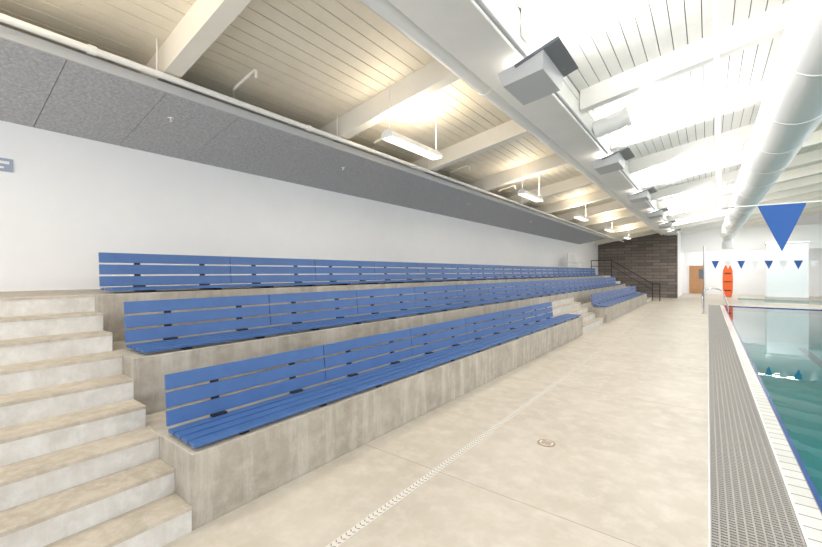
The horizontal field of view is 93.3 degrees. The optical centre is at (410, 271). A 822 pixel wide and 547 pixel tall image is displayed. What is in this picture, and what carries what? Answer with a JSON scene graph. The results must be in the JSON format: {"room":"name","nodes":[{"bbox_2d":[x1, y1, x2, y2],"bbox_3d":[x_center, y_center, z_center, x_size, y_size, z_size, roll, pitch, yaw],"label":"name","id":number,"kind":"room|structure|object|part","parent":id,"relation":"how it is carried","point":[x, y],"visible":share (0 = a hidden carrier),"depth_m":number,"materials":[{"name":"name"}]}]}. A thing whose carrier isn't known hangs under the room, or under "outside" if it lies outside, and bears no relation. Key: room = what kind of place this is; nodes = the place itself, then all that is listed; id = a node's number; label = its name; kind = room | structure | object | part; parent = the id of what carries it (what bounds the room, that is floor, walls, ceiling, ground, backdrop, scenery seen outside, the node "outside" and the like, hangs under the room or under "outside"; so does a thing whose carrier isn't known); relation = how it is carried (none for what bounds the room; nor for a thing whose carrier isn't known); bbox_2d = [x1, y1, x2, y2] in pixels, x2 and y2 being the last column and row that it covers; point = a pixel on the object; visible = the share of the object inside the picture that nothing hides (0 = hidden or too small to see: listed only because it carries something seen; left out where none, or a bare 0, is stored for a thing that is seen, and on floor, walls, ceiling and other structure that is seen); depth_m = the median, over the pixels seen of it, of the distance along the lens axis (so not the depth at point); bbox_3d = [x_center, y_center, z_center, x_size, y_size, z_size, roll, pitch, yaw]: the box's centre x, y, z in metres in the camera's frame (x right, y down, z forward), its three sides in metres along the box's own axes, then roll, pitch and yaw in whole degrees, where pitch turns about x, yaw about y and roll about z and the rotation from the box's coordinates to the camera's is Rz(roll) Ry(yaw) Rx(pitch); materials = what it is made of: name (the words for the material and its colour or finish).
{"room":"indoor swimming pool","nodes":[
{"label":"indoor swimming pool","id":0,"kind":"room"},
{"bbox_2d":[0,120,597,291],"bbox_3d":[3.078,-0.296,14.015,0.150,3.792,32.000,0,0,37],"label":"wall","id":1,"kind":"structure","parent":0,"point":[66,200],"depth_m":5.56,"materials":[{"name":"white paint"}]},
{"bbox_2d":[0,158,12,172],"bbox_3d":[-4.388,-1.150,4.127,0.013,0.140,0.220,0,0,37],"label":"wall sign","id":2,"kind":"object","parent":1,"relation":"attached to","point":[6,165],"visible":1,"depth_m":4.17,"materials":[{"name":"blue"}]},
{"bbox_2d":[0,25,606,243],"bbox_3d":[2.444,-1.800,11.829,1.499,0.360,26.397,0,0,37],"label":"soffit","id":3,"kind":"structure","parent":1,"relation":"attached to","point":[45,85],"depth_m":4.93,"materials":[{"name":"grey"}]},
{"bbox_2d":[0,0,821,227],"bbox_3d":[13.683,-3.964,10.431,21.350,3.778,39.200,0,0,37],"label":"ceiling","id":4,"kind":"structure","parent":0,"point":[315,61],"depth_m":4.89,"materials":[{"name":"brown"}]},
{"bbox_2d":[140,0,251,84],"bbox_3d":[4.607,-3.706,-1.385,21.000,3.828,0.160,0,0,37],"label":"roof beam","id":5,"kind":"structure","parent":4,"relation":"attached to","point":[205,21],"depth_m":3.65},
{"bbox_2d":[0,13,623,241],"bbox_3d":[4.543,-2.160,12.831,0.540,0.395,31.900,0,0,37],"label":"pipe","id":6,"kind":"object","parent":4,"relation":"attached to","point":[89,49],"visible":0.89,"depth_m":4.36,"materials":[{"name":"white metal"}]},
{"bbox_2d":[381,84,442,159],"bbox_3d":[0.051,-2.157,5.660,0.200,0.744,1.250,0,0,37],"label":"pendant light","id":7,"kind":"object","parent":4,"relation":"hanging from","point":[388,135],"visible":1,"depth_m":5.47,"materials":[{"name":"white paint"}]},
{"bbox_2d":[312,0,604,142],"bbox_3d":[6.065,-3.706,0.520,21.000,3.828,0.160,0,0,37],"label":"roof beam","id":8,"kind":"structure","parent":4,"relation":"attached to","point":[538,17],"depth_m":4.97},
{"bbox_2d":[517,162,543,201],"bbox_3d":[2.907,-2.157,9.392,0.200,0.744,1.250,0,0,37],"label":"pendant light","id":9,"kind":"object","parent":4,"relation":"hanging from","point":[521,192],"visible":0.87,"depth_m":9.09,"materials":[{"name":"white paint"}]},
{"bbox_2d":[388,0,674,234],"bbox_3d":[6.408,-2.550,11.460,0.585,0.500,31.990,0,0,37],"label":"girder","id":10,"kind":"object","parent":4,"relation":"attached to","point":[462,28],"visible":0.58,"depth_m":4.30,"materials":[{"name":"metal"}]},
{"bbox_2d":[592,106,632,137],"bbox_3d":[3.455,-2.571,6.674,0.618,0.436,0.340,0,0,37],"label":"stub","id":11,"kind":"object","parent":10,"relation":"attached to","point":[620,119],"visible":0.97,"depth_m":6.57,"materials":[{"name":"white metal"}]},
{"bbox_2d":[498,23,577,104],"bbox_3d":[1.391,-2.438,4.225,0.647,0.901,0.708,0,0,37],"label":"floodlight","id":12,"kind":"object","parent":4,"relation":"hanging from","point":[540,74],"visible":0.94,"depth_m":4.10,"materials":[{"name":"grey metal"}]},
{"bbox_2d":[474,0,676,234],"bbox_3d":[6.664,-2.260,11.207,0.044,0.042,31.900,0,0,37],"label":"conduit pipe","id":13,"kind":"object","parent":4,"relation":"attached to","point":[480,3],"visible":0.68,"depth_m":3.99,"materials":[{"name":"grey metal"}]},
{"bbox_2d":[573,204,588,220],"bbox_3d":[5.764,-2.157,13.124,0.200,0.744,1.250,0,0,37],"label":"pendant light","id":14,"kind":"object","parent":4,"relation":"hanging from","point":[577,216],"visible":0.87,"depth_m":12.96,"materials":[{"name":"white paint"}]},
{"bbox_2d":[405,0,793,173],"bbox_3d":[7.524,-3.706,2.426,21.000,3.828,0.160,0,0,37],"label":"roof beam","id":15,"kind":"structure","parent":4,"relation":"attached to","point":[770,24],"depth_m":5.50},
{"bbox_2d":[604,227,614,231],"bbox_3d":[8.621,-2.157,16.856,0.200,0.744,1.250,0,0,37],"label":"pendant light","id":16,"kind":"object","parent":4,"relation":"hanging from","point":[608,229],"visible":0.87,"depth_m":16.63,"materials":[{"name":"white paint"}]},
{"bbox_2d":[591,127,634,174],"bbox_3d":[3.925,-2.438,7.536,0.647,0.901,0.708,0,0,37],"label":"floodlight","id":17,"kind":"object","parent":4,"relation":"hanging from","point":[615,161],"visible":0.94,"depth_m":7.39,"materials":[{"name":"grey metal"}]},
{"bbox_2d":[462,79,768,192],"bbox_3d":[8.983,-3.706,4.332,21.000,3.828,0.160,0,0,37],"label":"roof beam","id":18,"kind":"structure","parent":4,"relation":"attached to","point":[751,95],"depth_m":7.50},
{"bbox_2d":[623,225,630,238],"bbox_3d":[11.478,-2.157,20.588,0.200,0.744,1.250,0,0,37],"label":"pendant light","id":19,"kind":"object","parent":4,"relation":"hanging from","point":[624,236],"visible":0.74,"depth_m":20.13,"materials":[{"name":"white paint"}]},
{"bbox_2d":[501,123,754,204],"bbox_3d":[10.442,-3.706,6.238,21.000,3.828,0.160,0,0,37],"label":"roof beam","id":20,"kind":"structure","parent":4,"relation":"attached to","point":[738,135],"depth_m":9.46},
{"bbox_2d":[627,169,656,202],"bbox_3d":[6.460,-2.438,10.847,0.647,0.901,0.708,0,0,37],"label":"floodlight","id":21,"kind":"object","parent":4,"relation":"hanging from","point":[643,195],"visible":1,"depth_m":10.70,"materials":[{"name":"grey metal"}]},
{"bbox_2d":[646,198,668,218],"bbox_3d":[8.995,-2.438,14.159,0.647,0.901,0.708,0,0,37],"label":"floodlight","id":22,"kind":"object","parent":4,"relation":"hanging from","point":[657,213],"visible":0.96,"depth_m":14.00,"materials":[{"name":"grey metal"}]},
{"bbox_2d":[658,220,675,228],"bbox_3d":[11.529,-2.438,17.470,0.647,0.901,0.708,0,0,37],"label":"floodlight","id":23,"kind":"object","parent":4,"relation":"hanging from","point":[665,224],"visible":0.89,"depth_m":17.30,"materials":[{"name":"grey metal"}]},
{"bbox_2d":[666,220,680,235],"bbox_3d":[14.064,-2.438,20.781,0.647,0.901,0.708,0,0,37],"label":"floodlight","id":24,"kind":"object","parent":4,"relation":"hanging from","point":[672,232],"visible":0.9,"depth_m":20.64,"materials":[{"name":"grey metal"}]},
{"bbox_2d":[529,130,821,214],"bbox_3d":[11.901,-3.706,8.143,21.000,3.828,0.160,0,0,37],"label":"roof beam","id":25,"kind":"structure","parent":4,"relation":"attached to","point":[735,159],"depth_m":11.33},
{"bbox_2d":[552,149,821,221],"bbox_3d":[13.359,-3.706,10.049,21.000,3.828,0.160,0,0,37],"label":"roof beam","id":26,"kind":"structure","parent":4,"relation":"attached to","point":[813,156],"depth_m":13.07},
{"bbox_2d":[569,163,821,226],"bbox_3d":[14.818,-3.706,11.955,21.000,3.828,0.160,0,0,37],"label":"roof beam","id":27,"kind":"structure","parent":4,"relation":"attached to","point":[817,168],"depth_m":14.86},
{"bbox_2d":[583,174,821,231],"bbox_3d":[16.277,-3.706,13.861,21.000,3.828,0.160,0,0,37],"label":"roof beam","id":28,"kind":"structure","parent":4,"relation":"attached to","point":[815,179],"depth_m":16.63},
{"bbox_2d":[588,190,821,242],"bbox_3d":[19.195,-3.706,17.672,21.000,3.828,0.160,0,0,37],"label":"roof beam","id":29,"kind":"structure","parent":4,"relation":"attached to","point":[815,194],"depth_m":20.28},
{"bbox_2d":[595,182,821,234],"bbox_3d":[17.736,-3.706,15.767,21.000,3.828,0.160,0,0,37],"label":"roof beam","id":30,"kind":"structure","parent":4,"relation":"attached to","point":[814,187],"depth_m":18.40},
{"bbox_2d":[595,196,821,244],"bbox_3d":[20.653,-3.706,19.578,21.000,3.828,0.160,0,0,37],"label":"roof beam","id":31,"kind":"structure","parent":4,"relation":"attached to","point":[756,211],"depth_m":22.79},
{"bbox_2d":[713,0,733,211],"bbox_3d":[2.145,-1.760,2.703,0.160,2.680,0.100,0,0,37],"label":"rod","id":32,"kind":"object","parent":4,"relation":"hanging from","point":[716,38],"visible":1,"depth_m":2.69,"materials":[{"name":"white metal"}]},
{"bbox_2d":[679,202,821,232],"bbox_3d":[23.863,-4.076,20.143,16.590,3.087,0.160,0,0,37],"label":"roof beam","id":33,"kind":"structure","parent":4,"relation":"attached to","point":[816,204],"depth_m":23.83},
{"bbox_2d":[681,206,821,234],"bbox_3d":[25.322,-4.076,22.049,16.590,3.087,0.160,0,0,37],"label":"roof beam","id":34,"kind":"structure","parent":4,"relation":"attached to","point":[818,207],"depth_m":24.93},
{"bbox_2d":[714,210,821,229],"bbox_3d":[26.781,-4.076,23.955,16.590,3.087,0.160,0,0,37],"label":"roof beam","id":35,"kind":"structure","parent":4,"relation":"attached to","point":[816,211],"depth_m":26.12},
{"bbox_2d":[720,0,821,248],"bbox_3d":[9.082,-2.330,10.301,0.740,1.860,33.400,0,0,37],"label":"air duct","id":36,"kind":"object","parent":4,"relation":"hanging from","point":[790,111],"visible":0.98,"depth_m":4.98,"materials":[{"name":"white metal"}]},
{"bbox_3d":[3.148,-3.706,-3.291,21.000,3.828,0.160,0,0,37],"label":"roof beam","id":37,"kind":"structure","parent":4,"relation":"attached to","visible":0},
{"bbox_2d":[360,0,662,234],"bbox_3d":[6.037,-2.420,11.687,0.236,0.236,31.900,0,0,37],"label":"drain pipe","id":38,"kind":"object","parent":37,"relation":"attached to","point":[384,9],"visible":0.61,"depth_m":4.66,"materials":[{"name":"white metal"}]},
{"bbox_2d":[161,293,821,546],"bbox_3d":[13.523,1.725,10.428,21.200,0.250,39.000,0,0,37],"label":"floor","id":39,"kind":"structure","parent":0,"point":[634,471],"depth_m":3.24,"materials":[{"name":"concrete"}]},
{"bbox_2d":[0,290,191,546],"bbox_3d":[-3.725,0.904,2.146,3.473,1.391,3.279,0,0,37],"label":"stairs","id":40,"kind":"structure","parent":39,"relation":"on","point":[81,465],"depth_m":2.51,"materials":[{"name":"beige concrete"}]},
{"bbox_2d":[60,276,646,529],"bbox_3d":[4.084,0.905,12.351,3.469,1.390,22.420,0,0,37],"label":"concrete bleacher","id":41,"kind":"object","parent":39,"relation":"on","point":[216,478],"visible":0.41,"depth_m":3.72,"materials":[{"name":"grey concrete"}]},
{"bbox_2d":[98,252,601,291],"bbox_3d":[3.671,0.005,12.680,0.484,0.416,22.152,0,0,37],"label":"bench","id":42,"kind":"object","parent":41,"relation":"on","point":[139,282],"visible":0.96,"depth_m":5.57,"materials":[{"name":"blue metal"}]},
{"bbox_2d":[164,302,580,447],"bbox_3d":[1.293,0.925,6.283,0.484,0.416,9.342,0,0,37],"label":"bench","id":43,"kind":"object","parent":41,"relation":"on","point":[221,424],"visible":1,"depth_m":3.58,"materials":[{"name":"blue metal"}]},
{"bbox_2d":[124,277,622,352],"bbox_3d":[4.447,0.465,12.048,0.484,0.416,22.232,0,0,37],"label":"bench","id":44,"kind":"object","parent":41,"relation":"on","point":[169,333],"visible":1,"depth_m":4.60,"materials":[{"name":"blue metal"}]},
{"bbox_2d":[567,253,579,275],"bbox_3d":[8.070,-0.365,19.262,0.480,1.150,0.480,0,0,37],"label":"chair","id":45,"kind":"object","parent":41,"relation":"on","point":[569,256],"visible":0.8,"depth_m":19.21,"materials":[{"name":"white paint"}]},
{"bbox_2d":[572,254,583,267],"bbox_3d":[8.556,-0.365,19.897,0.480,1.150,0.480,0,0,37],"label":"chair","id":46,"kind":"object","parent":41,"relation":"on","point":[573,260],"visible":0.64,"depth_m":19.92,"materials":[{"name":"white paint"}]},
{"bbox_2d":[591,286,645,306],"bbox_3d":[8.935,0.925,16.266,0.484,0.416,9.687,0,0,37],"label":"bench","id":47,"kind":"object","parent":41,"relation":"on","point":[626,296],"visible":0.98,"depth_m":14.86,"materials":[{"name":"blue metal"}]},
{"bbox_2d":[326,298,671,546],"bbox_3d":[6.365,1.603,11.178,0.056,0.013,31.510,0,0,37],"label":"drain","id":48,"kind":"object","parent":39,"relation":"on","point":[341,539],"visible":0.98,"depth_m":3.17,"materials":[{"name":"grey"}]},
{"bbox_2d":[365,300,707,546],"bbox_3d":[6.956,1.605,11.177,2.520,0.011,27.006,0,0,37],"label":"joint","id":49,"kind":"object","parent":39,"relation":"on","point":[683,300],"visible":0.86,"depth_m":2.98,"materials":[{"name":"beige concrete"}]},
{"bbox_2d":[537,439,554,446],"bbox_3d":[1.266,1.599,3.628,0.160,0.011,0.160,0,0,37],"label":"drain cover","id":50,"kind":"object","parent":39,"relation":"on","point":[543,442],"visible":1,"depth_m":3.61,"materials":[{"name":"brown metal"}]},
{"bbox_2d":[544,297,602,331],"bbox_3d":[4.815,1.212,11.363,0.914,0.776,2.898,0,0,37],"label":"stairs","id":51,"kind":"structure","parent":39,"relation":"on","point":[567,305],"depth_m":11.53,"materials":[{"name":"beige concrete"}]},
{"bbox_2d":[591,260,659,300],"bbox_3d":[12.285,0.445,22.382,3.540,2.311,0.044,0,0,37],"label":"stair handrail","id":52,"kind":"object","parent":39,"relation":"on","point":[591,260],"visible":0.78,"depth_m":22.32,"materials":[{"name":"black metal"}]},
{"bbox_2d":[605,276,650,301],"bbox_3d":[11.416,0.904,21.927,3.473,1.391,1.699,0,0,37],"label":"stairs","id":53,"kind":"structure","parent":39,"relation":"on","point":[617,282],"depth_m":21.54,"materials":[{"name":"beige concrete"}]},
{"bbox_2d":[701,246,706,313],"bbox_3d":[11.271,0.300,14.922,0.180,2.600,0.180,0,0,37],"label":"stanchion","id":54,"kind":"object","parent":39,"relation":"on","point":[703,246],"visible":1,"depth_m":14.89,"materials":[{"name":"silver metal"}]},
{"bbox_2d":[712,260,818,268],"bbox_3d":[16.329,-0.252,11.050,12.700,0.364,0.008,0,0,37],"label":"string","id":55,"kind":"object","parent":54,"relation":"attached to","point":[768,262],"visible":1,"depth_m":13.79,"materials":[{"name":"fabric"}]},
{"bbox_2d":[702,288,728,309],"bbox_3d":[13.502,1.550,17.212,0.961,1.701,0.594,0,0,37],"label":"pool ladder","id":56,"kind":"object","parent":39,"relation":"on","point":[707,288],"visible":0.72,"depth_m":16.95,"materials":[{"name":"silver metal"}]},
{"bbox_2d":[722,265,732,296],"bbox_3d":[20.327,0.582,24.910,0.528,2.036,0.330,0,0,37],"label":"backboard","id":57,"kind":"object","parent":39,"relation":"on","point":[727,279],"visible":0.94,"depth_m":24.79,"materials":[{"name":"orange plastic"}]},
{"bbox_2d":[708,304,821,546],"bbox_3d":[12.647,2.400,5.746,13.100,1.601,24.100,0,0,37],"label":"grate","id":58,"kind":"object","parent":39,"relation":"in","point":[808,503],"depth_m":3.23,"materials":[{"name":"paint"}]},
{"bbox_3d":[7.638,1.700,9.587,0.475,0.201,24.110,0,0,37],"label":"gutter grate","id":59,"kind":"part","parent":58,"relation":"part of","materials":[{"name":"grey plastic"}]},
{"bbox_2d":[725,306,821,499],"bbox_3d":[12.655,1.630,5.740,11.880,0.001,22.900,0,0,37],"label":"pool water","id":60,"kind":"object","parent":58,"relation":"in","point":[784,346],"depth_m":6.84,"materials":[{"name":"teal liquid"}]},
{"bbox_2d":[738,299,821,304],"bbox_3d":[24.260,1.650,18.203,13.600,0.001,4.000,0,0,37],"label":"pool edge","id":61,"kind":"object","parent":39,"relation":"in","point":[740,300],"depth_m":21.72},
{"bbox_2d":[764,241,809,299],"bbox_3d":[22.328,-0.100,23.082,1.900,3.400,0.700,0,0,37],"label":"wall","id":62,"kind":"structure","parent":39,"relation":"on","point":[790,282],"depth_m":22.81,"materials":[{"name":"white paint"}]},
{"bbox_2d":[598,232,677,297],"bbox_3d":[14.741,-0.624,25.426,4.500,4.448,0.300,0,0,37],"label":"brick wall","id":63,"kind":"structure","parent":0,"point":[653,257],"depth_m":24.97,"materials":[{"name":"brown brick"}]},
{"bbox_2d":[678,231,682,296],"bbox_3d":[18.535,-0.599,26.929,0.300,4.398,6.700,0,0,37],"label":"wall","id":64,"kind":"structure","parent":0,"point":[680,254],"depth_m":26.65,"materials":[{"name":"white paint"}]},
{"bbox_2d":[683,213,821,296],"bbox_3d":[27.183,-2.010,24.654,16.800,7.220,0.200,0,0,37],"label":"wall","id":65,"kind":"structure","parent":0,"point":[747,280],"depth_m":27.31,"materials":[{"name":"white paint"}]},
{"bbox_2d":[688,265,705,293],"bbox_3d":[21.313,0.525,28.913,1.100,2.150,0.171,0,0,37],"label":"door","id":66,"kind":"structure","parent":65,"relation":"in","point":[695,272],"depth_m":28.93,"materials":[{"name":"brown wood"}]},
{"bbox_2d":[681,224,821,251],"bbox_3d":[25.510,-2.124,22.220,16.499,1.448,0.300,0,0,37],"label":"trim","id":67,"kind":"structure","parent":65,"relation":"attached to","point":[754,238],"depth_m":24.95,"materials":[{"name":"white paint"}]},
{"bbox_2d":[734,200,821,250],"bbox_3d":[7.123,-0.267,-1.108,12.540,0.364,0.008,0,0,37],"label":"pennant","id":68,"kind":"object","parent":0,"point":[781,219],"visible":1,"depth_m":2.51,"materials":[{"name":"blue fabric"}]}
]}

